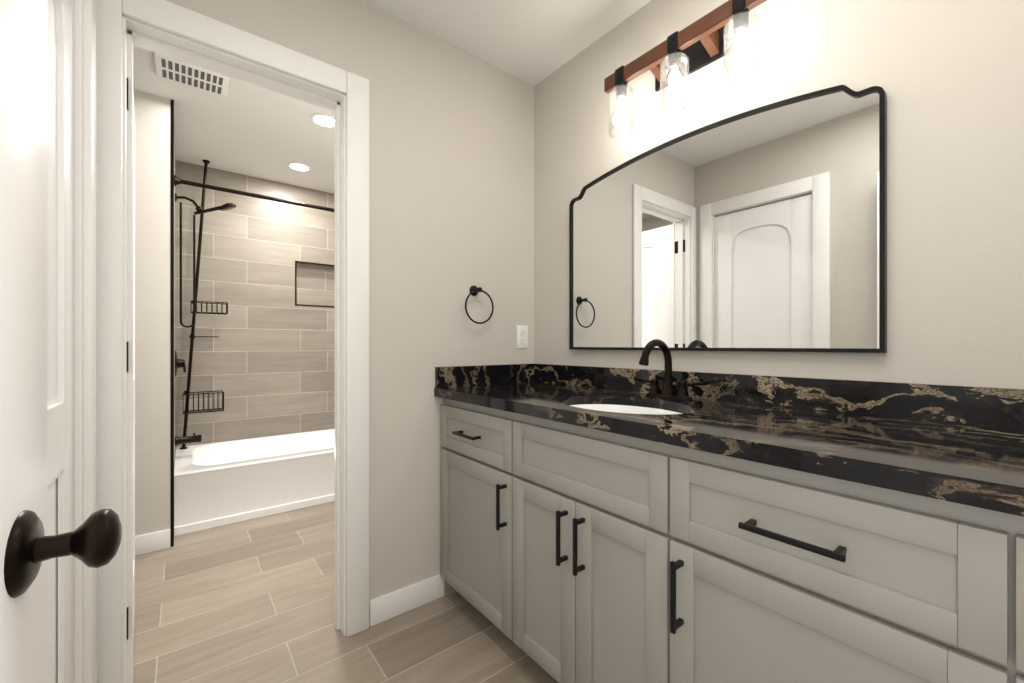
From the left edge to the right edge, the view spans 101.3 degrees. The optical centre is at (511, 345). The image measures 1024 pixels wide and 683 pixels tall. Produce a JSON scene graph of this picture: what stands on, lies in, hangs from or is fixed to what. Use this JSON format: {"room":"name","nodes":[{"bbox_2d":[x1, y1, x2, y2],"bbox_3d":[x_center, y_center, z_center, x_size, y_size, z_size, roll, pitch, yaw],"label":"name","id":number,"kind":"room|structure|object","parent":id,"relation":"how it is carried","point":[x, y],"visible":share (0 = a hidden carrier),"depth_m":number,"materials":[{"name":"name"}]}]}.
{"room":"bathroom","nodes":[
{"label":"bathroom","id":0,"kind":"room"},
{"bbox_2d":[133,89,334,546],"bbox_3d":[-1.618,-0.120,2.469,2.740,2.440,2.358,0,0,-38],"label":"wall","id":1,"kind":"structure","parent":0,"point":[264,361],"depth_m":3.21,"materials":[{"name":"beige tile"}]},
{"bbox_2d":[175,350,201,445],"bbox_3d":[-2.136,0.345,2.773,0.140,0.620,0.170,0,0,-38],"label":"tub spout","id":2,"kind":"object","parent":1,"relation":"attached to","point":[179,363],"visible":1,"depth_m":2.74,"materials":[{"name":"black metal"}]},
{"bbox_2d":[175,193,235,327],"bbox_3d":[-2.059,-0.551,2.833,0.337,0.874,0.103,0,0,-38],"label":"shower head","id":3,"kind":"object","parent":1,"relation":"attached to","point":[224,207],"visible":1,"depth_m":2.78},
{"bbox_2d":[174,175,334,211],"bbox_3d":[-1.373,-0.960,2.914,1.513,0.064,0.064,0,0,-38],"label":"rail","id":4,"kind":"object","parent":1,"relation":"attached to","point":[177,180],"visible":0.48,"depth_m":2.66,"materials":[{"name":"black metal"}]},
{"bbox_2d":[133,501,558,682],"bbox_3d":[-0.960,1.130,1.630,2.740,0.060,4.490,0,0,-38],"label":"floor","id":5,"kind":"structure","parent":0,"point":[250,601],"depth_m":1.65,"materials":[{"name":"tile"}]},
{"bbox_2d":[174,429,334,535],"bbox_3d":[-1.593,0.919,3.195,1.512,0.359,0.802,0,0,-38],"label":"bathtub","id":6,"kind":"object","parent":5,"relation":"on","point":[216,484],"visible":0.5,"depth_m":2.74,"materials":[{"name":"white ceramic"}]},
{"bbox_2d":[180,160,227,449],"bbox_3d":[-2.208,-0.300,3.011,0.274,2.080,0.180,0,0,-38],"label":"shower caddy","id":7,"kind":"object","parent":6,"relation":"on","point":[187,392],"visible":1,"depth_m":3.02,"materials":[{"name":"black metal"}]},
{"bbox_2d":[369,574,443,626],"bbox_3d":[-0.402,1.050,1.764,0.395,0.100,0.013,0,0,-38],"label":"baseboard","id":8,"kind":"structure","parent":5,"relation":"on","point":[385,607],"depth_m":1.73,"materials":[{"name":"white wood"}]},
{"bbox_2d":[434,339,1023,682],"bbox_3d":[0.465,0.539,1.249,0.591,1.120,1.888,0,0,-38],"label":"vanity unit","id":9,"kind":"object","parent":5,"relation":"on","point":[667,524],"visible":1,"depth_m":0.93,"materials":[{"name":"grey wood"}]},
{"bbox_2d":[633,339,707,399],"bbox_3d":[0.499,0.082,1.444,0.190,0.205,0.280,0,0,-38],"label":"faucet","id":10,"kind":"object","parent":9,"relation":"on","point":[668,392],"depth_m":1.46,"materials":[{"name":"black metal"}]},
{"bbox_2d":[133,0,650,193],"bbox_3d":[-0.960,-1.370,1.630,2.740,0.060,4.490,0,0,-38],"label":"ceiling","id":11,"kind":"structure","parent":0,"point":[245,128],"depth_m":2.15,"materials":[{"name":"white paint"}]},
{"bbox_2d":[153,52,229,95],"bbox_3d":[-1.573,-1.329,2.071,0.290,0.022,0.200,0,0,-38],"label":"air vent","id":12,"kind":"object","parent":11,"relation":"attached to","point":[173,69],"visible":0.96,"depth_m":2.05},
{"bbox_2d":[287,162,310,171],"bbox_3d":[-1.598,-1.336,3.156,0.164,0.007,0.164,0,0,-38],"label":"recessed light","id":13,"kind":"object","parent":11,"relation":"in","point":[298,166],"visible":1,"depth_m":3.15,"materials":[{"name":"white plastic"}]},
{"bbox_2d":[310,113,334,127],"bbox_3d":[-1.114,-1.336,2.507,0.164,0.007,0.164,0,0,-38],"label":"recessed light","id":14,"kind":"object","parent":11,"relation":"in","point":[323,120],"visible":0.79,"depth_m":2.50,"materials":[{"name":"white plastic"}]},
{"bbox_2d":[166,0,1023,599],"bbox_3d":[-0.259,-0.120,0.681,2.673,2.440,2.132,0,0,-38],"label":"wall","id":15,"kind":"structure","parent":0,"point":[482,174],"depth_m":1.65,"materials":[{"name":"grey paint"}]},
{"bbox_2d":[0,0,121,682],"bbox_3d":[-0.209,0.081,0.074,0.152,2.022,0.761,0,0,-38],"label":"entry door","id":16,"kind":"structure","parent":15,"relation":"attached to","point":[29,547],"depth_m":0.34,"materials":[{"name":"white"}]},
{"bbox_2d":[75,0,114,682],"bbox_3d":[-0.947,0.035,0.809,0.150,2.131,0.843,0,0,-38],"label":"trim","id":17,"kind":"structure","parent":15,"relation":"attached to","point":[109,34],"depth_m":1.10,"materials":[{"name":"white wood"}]},
{"bbox_2d":[47,0,74,682],"bbox_3d":[-0.918,0.081,0.798,0.035,2.022,0.607,0,0,-38],"label":"closet door","id":18,"kind":"structure","parent":17,"relation":"attached to","point":[60,325],"depth_m":0.95,"materials":[{"name":"white wood"}]},
{"bbox_2d":[115,0,368,682],"bbox_3d":[-0.908,0.035,1.441,0.792,2.131,0.171,0,0,-38],"label":"trim","id":19,"kind":"structure","parent":15,"relation":"attached to","point":[163,27],"depth_m":1.51,"materials":[{"name":"white wood"}]},
{"bbox_2d":[133,93,134,641],"bbox_3d":[-1.421,0.081,1.509,0.122,2.022,0.608,0,0,-38],"label":"room door","id":20,"kind":"structure","parent":19,"relation":"attached to","point":[133,366],"depth_m":1.68,"materials":[{"name":"white wood"}]},
{"bbox_2d":[465,286,493,323],"bbox_3d":[-0.160,-0.186,1.925,0.156,0.180,0.056,0,0,-38],"label":"towel ring","id":21,"kind":"object","parent":15,"relation":"attached to","point":[474,290],"visible":1,"depth_m":1.92,"materials":[{"name":"black metal"}]},
{"bbox_2d":[517,325,527,347],"bbox_3d":[0.054,-0.042,2.123,0.070,0.116,0.008,0,0,-38],"label":"electrical outlet","id":22,"kind":"object","parent":15,"relation":"attached to","point":[522,336],"visible":1,"depth_m":2.12,"materials":[{"name":"white plastic"}]},
{"bbox_2d":[604,0,766,138],"bbox_3d":[0.579,-0.948,1.461,0.151,0.265,0.585,0,0,-38],"label":"sconce","id":23,"kind":"object","parent":15,"relation":"attached to","point":[674,59],"visible":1,"depth_m":1.42,"materials":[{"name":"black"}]},
{"bbox_2d":[569,85,886,352],"bbox_3d":[0.617,-0.366,1.515,0.023,0.772,1.111,0,0,-38],"label":"mirror","id":24,"kind":"object","parent":15,"relation":"attached to","point":[762,229],"visible":0.96,"depth_m":1.34,"materials":[{"name":"black mirror"}]}
]}

